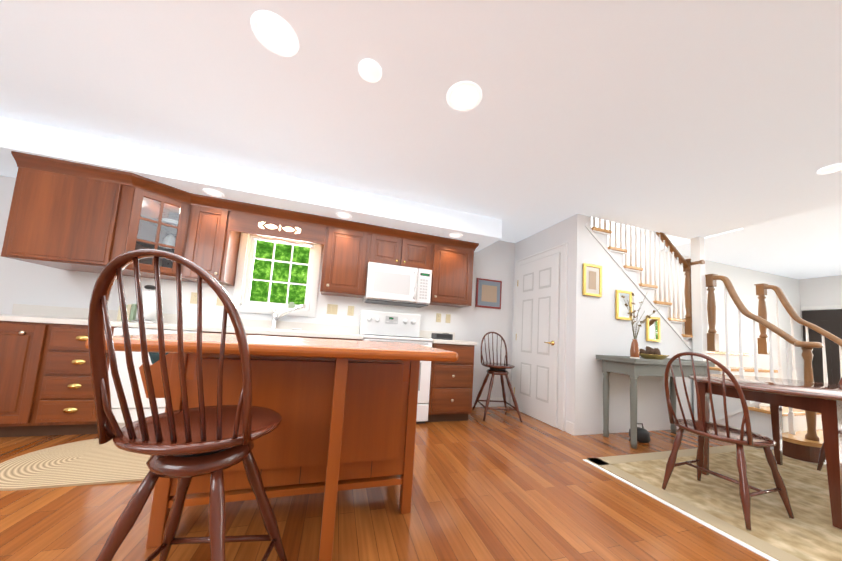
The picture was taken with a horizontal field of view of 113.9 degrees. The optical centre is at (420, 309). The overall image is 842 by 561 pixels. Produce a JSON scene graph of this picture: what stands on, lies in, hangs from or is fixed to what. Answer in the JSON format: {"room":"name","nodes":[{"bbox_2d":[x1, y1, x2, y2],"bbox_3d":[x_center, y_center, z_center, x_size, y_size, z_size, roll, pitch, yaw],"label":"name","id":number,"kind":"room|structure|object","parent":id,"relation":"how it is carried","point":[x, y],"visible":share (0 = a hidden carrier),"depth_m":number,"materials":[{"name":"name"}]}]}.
{"room":"dining room and kitchen","nodes":[
{"label":"dining room and kitchen","id":0,"kind":"room"},
{"bbox_2d":[0,117,501,251],"bbox_3d":[-1.571,-1.194,2.947,5.200,0.239,0.639,5,-5,-17],"label":"soffit","id":1,"kind":"structure","parent":0,"point":[191,174],"depth_m":2.60,"materials":[{"name":"white paint"}]},
{"bbox_2d":[203,188,224,197],"bbox_3d":[-1.997,-1.149,2.646,0.165,0.059,0.165,5,-5,-17],"label":"recessed light","id":2,"kind":"object","parent":1,"relation":"in","point":[215,193],"depth_m":2.64,"materials":[{"name":"white"}]},
{"bbox_2d":[336,212,351,218],"bbox_3d":[-0.841,-1.047,2.984,0.165,0.059,0.165,5,-5,-17],"label":"recessed light","id":3,"kind":"object","parent":1,"relation":"in","point":[342,215],"depth_m":2.98,"materials":[{"name":"white"}]},
{"bbox_2d":[449,233,462,237],"bbox_3d":[0.428,-0.935,3.367,0.165,0.059,0.165,5,-5,-17],"label":"recessed light","id":4,"kind":"object","parent":1,"relation":"in","point":[454,235],"depth_m":3.37,"materials":[{"name":"white"}]},
{"bbox_2d":[0,406,773,560],"bbox_3d":[3.135,1.349,1.404,13.920,0.100,6.260,5,-5,-17],"label":"floor","id":5,"kind":"structure","parent":0,"point":[501,485],"depth_m":1.46,"materials":[{"name":"brown wood"}]},
{"bbox_2d":[0,321,111,436],"bbox_3d":[-3.131,0.550,2.338,1.067,0.872,0.660,5,-5,-17],"label":"base cabinet","id":6,"kind":"object","parent":5,"relation":"on","point":[46,387],"depth_m":2.10,"materials":[{"name":"brown wood"}]},
{"bbox_2d":[0,304,476,344],"bbox_3d":[-1.550,0.182,2.850,4.415,0.140,0.657,5,-5,-17],"label":"countertop","id":7,"kind":"structure","parent":6,"relation":"on","point":[46,314],"depth_m":2.65,"materials":[{"name":"white"}]},
{"bbox_2d":[117,304,136,321],"bbox_3d":[-2.823,0.031,2.669,0.121,0.170,0.140,5,-5,-17],"label":"cookbooks","id":8,"kind":"object","parent":7,"relation":"on","point":[131,311],"visible":0.5,"depth_m":2.61,"materials":[{"name":"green paper"}]},
{"bbox_2d":[131,285,156,322],"bbox_3d":[-2.624,-0.057,2.631,0.190,0.362,0.190,5,-5,-17],"label":"paper towel holder","id":9,"kind":"object","parent":7,"relation":"on","point":[149,302],"visible":0.67,"depth_m":2.59,"materials":[{"name":"white paper"}]},
{"bbox_2d":[211,326,313,336],"bbox_3d":[-1.585,0.290,2.838,0.850,0.216,0.460,5,-5,-17],"label":"stainless steel sink","id":10,"kind":"object","parent":7,"relation":"in","point":[296,330],"visible":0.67,"depth_m":2.75,"materials":[{"name":"white metal"}]},
{"bbox_2d":[269,304,305,328],"bbox_3d":[-1.516,0.077,3.078,0.401,0.294,0.206,5,-5,-17],"label":"faucet","id":11,"kind":"object","parent":7,"relation":"on","point":[275,316],"visible":1,"depth_m":3.08,"materials":[{"name":"white metal"}]},
{"bbox_2d":[431,333,452,339],"bbox_3d":[0.267,0.337,3.461,0.240,0.080,0.143,5,-5,-17],"label":"radio","id":12,"kind":"object","parent":7,"relation":"on","point":[445,336],"visible":1,"depth_m":3.40,"materials":[{"name":"grey plastic"}]},
{"bbox_2d":[0,438,150,490],"bbox_3d":[-1.647,1.048,2.019,2.040,0.012,0.740,5,-5,-17],"label":"kitchen rug","id":13,"kind":"object","parent":5,"relation":"on","point":[88,462],"visible":0.27,"depth_m":1.71,"materials":[{"name":"beige fabric"}]},
{"bbox_2d":[96,327,203,433],"bbox_3d":[-2.333,0.621,2.579,0.642,0.872,0.660,5,-5,-17],"label":"base cabinet","id":14,"kind":"object","parent":5,"relation":"on","point":[112,327],"depth_m":2.23,"materials":[{"name":"brown wood"}]},
{"bbox_2d":[108,327,202,428],"bbox_3d":[-2.326,0.620,2.556,0.594,0.871,0.632,5,-5,-17],"label":"dishwasher","id":15,"kind":"object","parent":5,"relation":"on","point":[124,376],"depth_m":2.23,"materials":[{"name":"white metal"}]},
{"bbox_2d":[88,249,287,560],"bbox_3d":[-0.708,0.444,0.870,0.481,1.141,0.564,4,-5,-8],"label":"bar stool","id":16,"kind":"object","parent":5,"relation":"on","point":[185,444],"visible":1,"depth_m":0.75,"materials":[{"name":"brown wood"}]},
{"bbox_2d":[204,331,311,337],"bbox_3d":[-1.612,0.684,2.796,0.905,0.872,0.660,5,-5,-17],"label":"base cabinet","id":17,"kind":"object","parent":5,"relation":"on","point":[204,331],"depth_m":2.56,"materials":[{"name":"brown wood"}]},
{"bbox_2d":[85,333,457,560],"bbox_3d":[-0.638,0.610,1.389,1.412,0.900,0.790,5,-5,-17],"label":"island cart","id":18,"kind":"object","parent":5,"relation":"on","point":[346,410],"visible":0.88,"depth_m":1.32,"materials":[{"name":"brown wood"}]},
{"bbox_2d":[312,337,362,340],"bbox_3d":[-0.965,0.742,2.991,0.523,0.872,0.660,5,-5,-17],"label":"base cabinet","id":19,"kind":"object","parent":5,"relation":"on","point":[312,337],"depth_m":2.75,"materials":[{"name":"brown wood"}]},
{"bbox_2d":[359,310,432,423],"bbox_3d":[-0.328,0.624,3.158,0.758,1.215,0.686,5,-5,-17],"label":"range","id":20,"kind":"object","parent":5,"relation":"on","point":[379,326],"visible":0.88,"depth_m":3.33,"materials":[{"name":"white enameled metal"},{"name":"dark grey plastic"},{"name":"glass"}]},
{"bbox_2d":[426,343,435,421],"bbox_3d":[-0.349,0.796,3.177,0.806,0.872,0.660,5,-5,-17],"label":"base cabinet","id":21,"kind":"object","parent":5,"relation":"on","point":[432,394],"depth_m":3.00,"materials":[{"name":"brown wood"}]},
{"bbox_2d":[432,343,474,421],"bbox_3d":[0.264,0.850,3.362,0.515,0.872,0.660,5,-5,-17],"label":"base cabinet","id":22,"kind":"object","parent":5,"relation":"on","point":[454,380],"depth_m":3.07,"materials":[{"name":"brown wood"}]},
{"bbox_2d":[472,332,521,421],"bbox_3d":[0.977,0.816,3.505,0.481,1.064,0.487,4,-5,-5],"label":"bar stool","id":23,"kind":"object","parent":5,"relation":"on","point":[497,368],"visible":1,"depth_m":3.50,"materials":[{"name":"brown wood"}]},
{"bbox_2d":[629,423,649,442],"bbox_3d":[2.297,1.287,2.881,0.180,0.174,0.177,5,-5,-17],"label":"kettle","id":24,"kind":"object","parent":5,"relation":"on","point":[643,435],"visible":0.73,"depth_m":2.81,"materials":[{"name":"black metal"}]},
{"bbox_2d":[596,355,714,448],"bbox_3d":[2.547,0.966,2.978,1.200,0.860,0.418,5,-5,-17],"label":"console table","id":25,"kind":"object","parent":5,"relation":"on","point":[633,368],"visible":0.73,"depth_m":2.84,"materials":[{"name":"grey wood"}]},
{"bbox_2d":[621,293,658,358],"bbox_3d":[2.373,0.174,2.930,0.447,0.748,0.224,5,-5,-17],"label":"vase","id":26,"kind":"object","parent":25,"relation":"on","point":[634,351],"visible":0.85,"depth_m":2.93,"materials":[{"name":"brown"}]},
{"bbox_2d":[640,346,669,359],"bbox_3d":[2.571,0.492,3.039,0.280,0.160,0.280,5,-5,-17],"label":"bowl","id":27,"kind":"object","parent":25,"relation":"on","point":[650,353],"visible":0.79,"depth_m":2.97,"materials":[{"name":"yellow ceramic"}]},
{"bbox_2d":[690,236,707,419],"bbox_3d":[3.538,0.277,3.477,0.100,2.440,0.100,5,-5,-17],"label":"post","id":28,"kind":"object","parent":5,"relation":"on","point":[698,297],"visible":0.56,"depth_m":3.48,"materials":[{"name":"white wood"}]},
{"bbox_2d":[590,217,825,463],"bbox_3d":[3.040,0.121,3.495,3.435,2.690,2.126,5,-5,-17],"label":"stair","id":29,"kind":"structure","parent":5,"relation":"on","point":[797,445],"depth_m":3.01,"materials":[{"name":"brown wood"}]},
{"bbox_2d":[593,217,841,440],"bbox_3d":[3.284,-0.466,3.046,3.285,3.419,1.050,5,-5,-17],"label":"stair railing","id":30,"kind":"object","parent":29,"relation":"attached to","point":[764,341],"visible":0.79,"depth_m":3.40,"materials":[{"name":"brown wood"}]},
{"bbox_2d":[583,445,841,560],"bbox_3d":[2.927,1.259,1.157,2.335,0.010,3.100,5,-5,-17],"label":"area rug","id":31,"kind":"object","parent":5,"relation":"on","point":[809,532],"visible":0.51,"depth_m":1.84,"materials":[{"name":"beige carpet"}]},
{"bbox_2d":[662,352,793,529],"bbox_3d":[1.938,0.766,1.797,0.526,0.952,0.460,5,-5,-20],"label":"dining chair","id":32,"kind":"object","parent":31,"relation":"on","point":[726,433],"visible":1,"depth_m":1.69,"materials":[{"name":"brown wood"}]},
{"bbox_2d":[688,374,841,528],"bbox_3d":[2.813,0.940,2.035,1.560,0.750,1.040,5,-5,-17],"label":"dining table","id":33,"kind":"object","parent":31,"relation":"on","point":[822,398],"visible":0.92,"depth_m":1.79,"materials":[{"name":"brown wood"}]},
{"bbox_2d":[817,377,841,470],"bbox_3d":[3.757,0.921,2.276,0.526,0.952,0.460,5,-5,-20],"label":"dining chair","id":34,"kind":"object","parent":31,"relation":"on","point":[822,459],"visible":0.19,"depth_m":2.35,"materials":[{"name":"brown wood"}]},
{"bbox_2d":[0,175,803,397],"bbox_3d":[2.352,-0.343,4.496,13.920,3.700,0.120,5,-5,-17],"label":"wall","id":35,"kind":"structure","parent":0,"point":[24,282],"depth_m":3.92,"materials":[{"name":"white paint"}]},
{"bbox_2d":[1,151,176,279],"bbox_3d":[-2.950,-0.777,2.533,0.800,0.828,0.562,5,-5,-17],"label":"upper cabinet","id":36,"kind":"object","parent":35,"relation":"attached to","point":[69,215],"depth_m":2.29,"materials":[{"name":"brown wood"}]},
{"bbox_2d":[190,292,196,303],"bbox_3d":[-2.429,-0.122,2.941,0.075,0.120,0.009,5,-5,-17],"label":"outlet","id":37,"kind":"object","parent":35,"relation":"attached to","point":[193,300],"depth_m":2.94,"materials":[{"name":"beige plastic"}]},
{"bbox_2d":[169,191,244,285],"bbox_3d":[-2.206,-0.703,2.861,0.418,0.828,0.363,5,-5,-17],"label":"upper cabinet","id":38,"kind":"object","parent":35,"relation":"attached to","point":[207,230],"depth_m":2.74,"materials":[{"name":"brown wood"}]},
{"bbox_2d":[216,296,223,305],"bbox_3d":[-2.200,-0.102,3.009,0.075,0.120,0.012,5,-5,-17],"label":"outlet","id":39,"kind":"object","parent":35,"relation":"attached to","point":[219,303],"depth_m":3.00,"materials":[{"name":"beige plastic"}]},
{"bbox_2d":[233,233,321,316],"bbox_3d":[-1.667,-0.434,3.253,0.870,1.000,0.145,5,-5,-17],"label":"kitchen window","id":40,"kind":"structure","parent":35,"relation":"in","point":[246,305],"depth_m":3.19,"materials":[{"name":"white wood"}]},
{"bbox_2d":[288,302,294,307],"bbox_3d":[-1.529,-0.051,3.236,0.070,0.070,0.035,5,-5,-17],"label":"tin","id":41,"kind":"object","parent":40,"relation":"on","point":[291,304],"visible":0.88,"depth_m":3.22,"materials":[{"name":"green"}]},
{"bbox_2d":[327,304,337,314],"bbox_3d":[-1.085,-0.003,3.348,0.120,0.120,0.009,5,-5,-17],"label":"outlet","id":42,"kind":"object","parent":35,"relation":"attached to","point":[332,308],"depth_m":3.35,"materials":[{"name":"beige plastic"}]},
{"bbox_2d":[320,217,372,297],"bbox_3d":[-0.898,-0.586,3.268,0.490,0.828,0.340,5,-5,-17],"label":"upper cabinet","id":43,"kind":"object","parent":35,"relation":"attached to","point":[346,245],"depth_m":3.12,"materials":[{"name":"brown wood"}]},
{"bbox_2d":[347,306,353,315],"bbox_3d":[-0.874,0.016,3.410,0.075,0.120,0.009,5,-5,-17],"label":"outlet","id":44,"kind":"object","parent":35,"relation":"attached to","point":[350,308],"depth_m":3.41,"materials":[{"name":"beige plastic"}]},
{"bbox_2d":[369,225,432,270],"bbox_3d":[-0.281,-0.726,3.467,0.780,0.438,0.340,5,-5,-17],"label":"upper cabinet","id":45,"kind":"object","parent":35,"relation":"attached to","point":[391,246],"depth_m":3.32,"materials":[{"name":"brown wood"}]},
{"bbox_2d":[363,262,431,307],"bbox_3d":[-0.292,-0.285,3.375,0.768,0.439,0.451,5,-5,-17],"label":"over-the-range microwave","id":46,"kind":"object","parent":45,"relation":"attached to","point":[389,284],"visible":0.98,"depth_m":3.21,"materials":[{"name":"white plastic"},{"name":"white painted metal"},{"name":"glass"}]},
{"bbox_2d":[436,313,440,321],"bbox_3d":[0.242,0.114,3.747,0.070,0.120,0.009,5,-5,-17],"label":"outlet","id":47,"kind":"object","parent":35,"relation":"attached to","point":[438,316],"depth_m":3.74,"materials":[{"name":"beige plastic"}]},
{"bbox_2d":[446,314,450,322],"bbox_3d":[0.376,0.126,3.786,0.070,0.120,0.012,5,-5,-17],"label":"outlet","id":48,"kind":"object","parent":35,"relation":"attached to","point":[448,316],"depth_m":3.79,"materials":[{"name":"beige plastic"}]},
{"bbox_2d":[429,236,476,306],"bbox_3d":[0.361,-0.475,3.647,0.590,0.828,0.340,5,-5,-17],"label":"upper cabinet","id":49,"kind":"object","parent":35,"relation":"attached to","point":[452,273],"depth_m":3.50,"materials":[{"name":"brown wood"}]},
{"bbox_2d":[475,278,501,308],"bbox_3d":[0.990,-0.230,3.992,0.410,0.420,0.024,5,-5,-17],"label":"framed picture","id":50,"kind":"object","parent":35,"relation":"attached to","point":[488,293],"visible":1,"depth_m":3.98,"materials":[{"name":"red"}]},
{"bbox_2d":[472,398,510,406],"bbox_3d":[0.857,1.307,3.841,0.929,0.120,0.040,5,-5,-17],"label":"baseboard","id":51,"kind":"structure","parent":35,"relation":"attached to","point":[491,404],"depth_m":3.90,"materials":[{"name":"white wood"}]},
{"bbox_2d":[0,0,841,242],"bbox_3d":[0.435,-1.610,0.762,7.900,0.460,6.240,5,-5,-17],"label":"ceiling","id":52,"kind":"structure","parent":0,"point":[686,119],"depth_m":1.71,"materials":[{"name":"white paint"}]},
{"bbox_2d":[251,10,298,56],"bbox_3d":[-0.737,-1.419,1.396,0.214,0.059,0.214,6,-6,-29],"label":"recessed light","id":53,"kind":"object","parent":52,"relation":"in","point":[274,33],"depth_m":1.38,"materials":[{"name":"white"}]},
{"bbox_2d":[359,59,381,81],"bbox_3d":[-0.287,-1.347,1.551,0.126,0.020,0.126,7,-6,-32],"label":"recessed light","id":54,"kind":"object","parent":52,"relation":"in","point":[370,70],"depth_m":1.53,"materials":[{"name":"white"}]},
{"bbox_2d":[446,81,481,110],"bbox_3d":[0.268,-1.331,1.688,0.214,0.059,0.214,6,-6,-29],"label":"recessed light","id":55,"kind":"object","parent":52,"relation":"in","point":[463,95],"depth_m":1.68,"materials":[{"name":"white"}]},
{"bbox_2d":[817,163,841,174],"bbox_3d":[3.168,-1.083,2.113,0.126,0.020,0.126,7,-6,-32],"label":"recessed light","id":56,"kind":"object","parent":52,"relation":"in","point":[833,168],"depth_m":2.10,"materials":[{"name":"white"}]},
{"bbox_2d":[510,213,583,434],"bbox_3d":[1.582,0.162,3.564,0.100,2.440,1.139,5,-5,-17],"label":"wall","id":57,"kind":"structure","parent":0,"point":[570,231],"depth_m":3.08,"materials":[{"name":"white paint"}]},
{"bbox_2d":[514,253,560,427],"bbox_3d":[1.467,0.354,3.553,0.086,2.030,0.771,5,-5,-17],"label":"closet door","id":58,"kind":"structure","parent":57,"relation":"in","point":[537,355],"depth_m":3.47,"materials":[{"name":"white wood"}]},
{"bbox_2d":[511,242,567,430],"bbox_3d":[1.501,0.310,3.561,0.030,2.135,0.956,5,-5,-17],"label":"door frame","id":59,"kind":"structure","parent":57,"relation":"attached to","point":[562,249],"depth_m":3.18,"materials":[{"name":"white wood"}]},
{"bbox_2d":[582,215,693,434],"bbox_3d":[3.217,0.250,3.506,3.000,2.471,0.120,5,-5,-17],"label":"wall","id":60,"kind":"structure","parent":0,"point":[605,332],"depth_m":3.18,"materials":[{"name":"white paint"}]},
{"bbox_2d":[582,263,601,296],"bbox_3d":[1.935,-0.329,3.093,0.260,0.360,0.025,5,-5,-17],"label":"picture","id":61,"kind":"object","parent":60,"relation":"attached to","point":[592,281],"visible":1,"depth_m":3.09,"materials":[{"name":"yellow wood"}]},
{"bbox_2d":[615,290,631,319],"bbox_3d":[2.378,-0.050,3.211,0.240,0.340,0.025,5,-5,-17],"label":"picture","id":62,"kind":"object","parent":60,"relation":"attached to","point":[621,311],"visible":0.85,"depth_m":3.20,"materials":[{"name":"yellow wood"}]},
{"bbox_2d":[646,316,660,341],"bbox_3d":[2.821,0.239,3.328,0.220,0.300,0.025,5,-5,-17],"label":"picture","id":63,"kind":"object","parent":60,"relation":"attached to","point":[653,333],"visible":0.88,"depth_m":3.32,"materials":[{"name":"yellow wood"}]},
{"bbox_2d":[657,234,680,244],"bbox_3d":[3.146,-1.663,4.126,3.500,1.240,1.460,5,-5,-17],"label":"ceiling","id":64,"kind":"structure","parent":0,"point":[671,237],"depth_m":4.93,"materials":[{"name":"white paint"}]},
{"bbox_2d":[710,371,773,448],"bbox_3d":[3.692,0.998,3.067,0.120,0.966,0.900,5,-5,-17],"label":"wall","id":65,"kind":"structure","parent":0,"point":[761,424],"depth_m":3.13,"materials":[{"name":"white paint"}]},
{"bbox_2d":[657,204,841,278],"bbox_3d":[7.077,-1.202,2.778,6.000,0.100,6.240,5,-5,-17],"label":"ceiling","id":66,"kind":"structure","parent":0,"point":[805,245],"depth_m":4.65,"materials":[{"name":"white paint"}]},
{"bbox_2d":[799,275,841,310],"bbox_3d":[9.810,0.440,3.518,0.120,2.900,6.260,5,-5,-17],"label":"wall","id":67,"kind":"structure","parent":0,"point":[822,291],"depth_m":6.17,"materials":[{"name":"white paint"}]},
{"bbox_2d":[800,305,841,360],"bbox_3d":[8.981,0.973,5.867,0.020,2.140,0.975,5,-5,-17],"label":"door frame","id":68,"kind":"structure","parent":67,"relation":"attached to","point":[822,307],"depth_m":6.17,"materials":[{"name":"white wood"}]},
{"bbox_2d":[802,309,841,383],"bbox_3d":[8.953,1.018,5.889,0.046,2.040,0.860,5,-5,-17],"label":"entry door","id":69,"kind":"structure","parent":67,"relation":"in","point":[830,321],"depth_m":6.03,"materials":[{"name":"grey"}]},
{"label":"outside","id":70,"kind":"structure","parent":0,"visible":0},
{"bbox_2d":[250,240,309,304],"bbox_3d":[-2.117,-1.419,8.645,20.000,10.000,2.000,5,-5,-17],"label":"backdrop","id":71,"kind":"structure","parent":70,"point":[262,271],"depth_m":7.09,"materials":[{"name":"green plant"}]}
]}

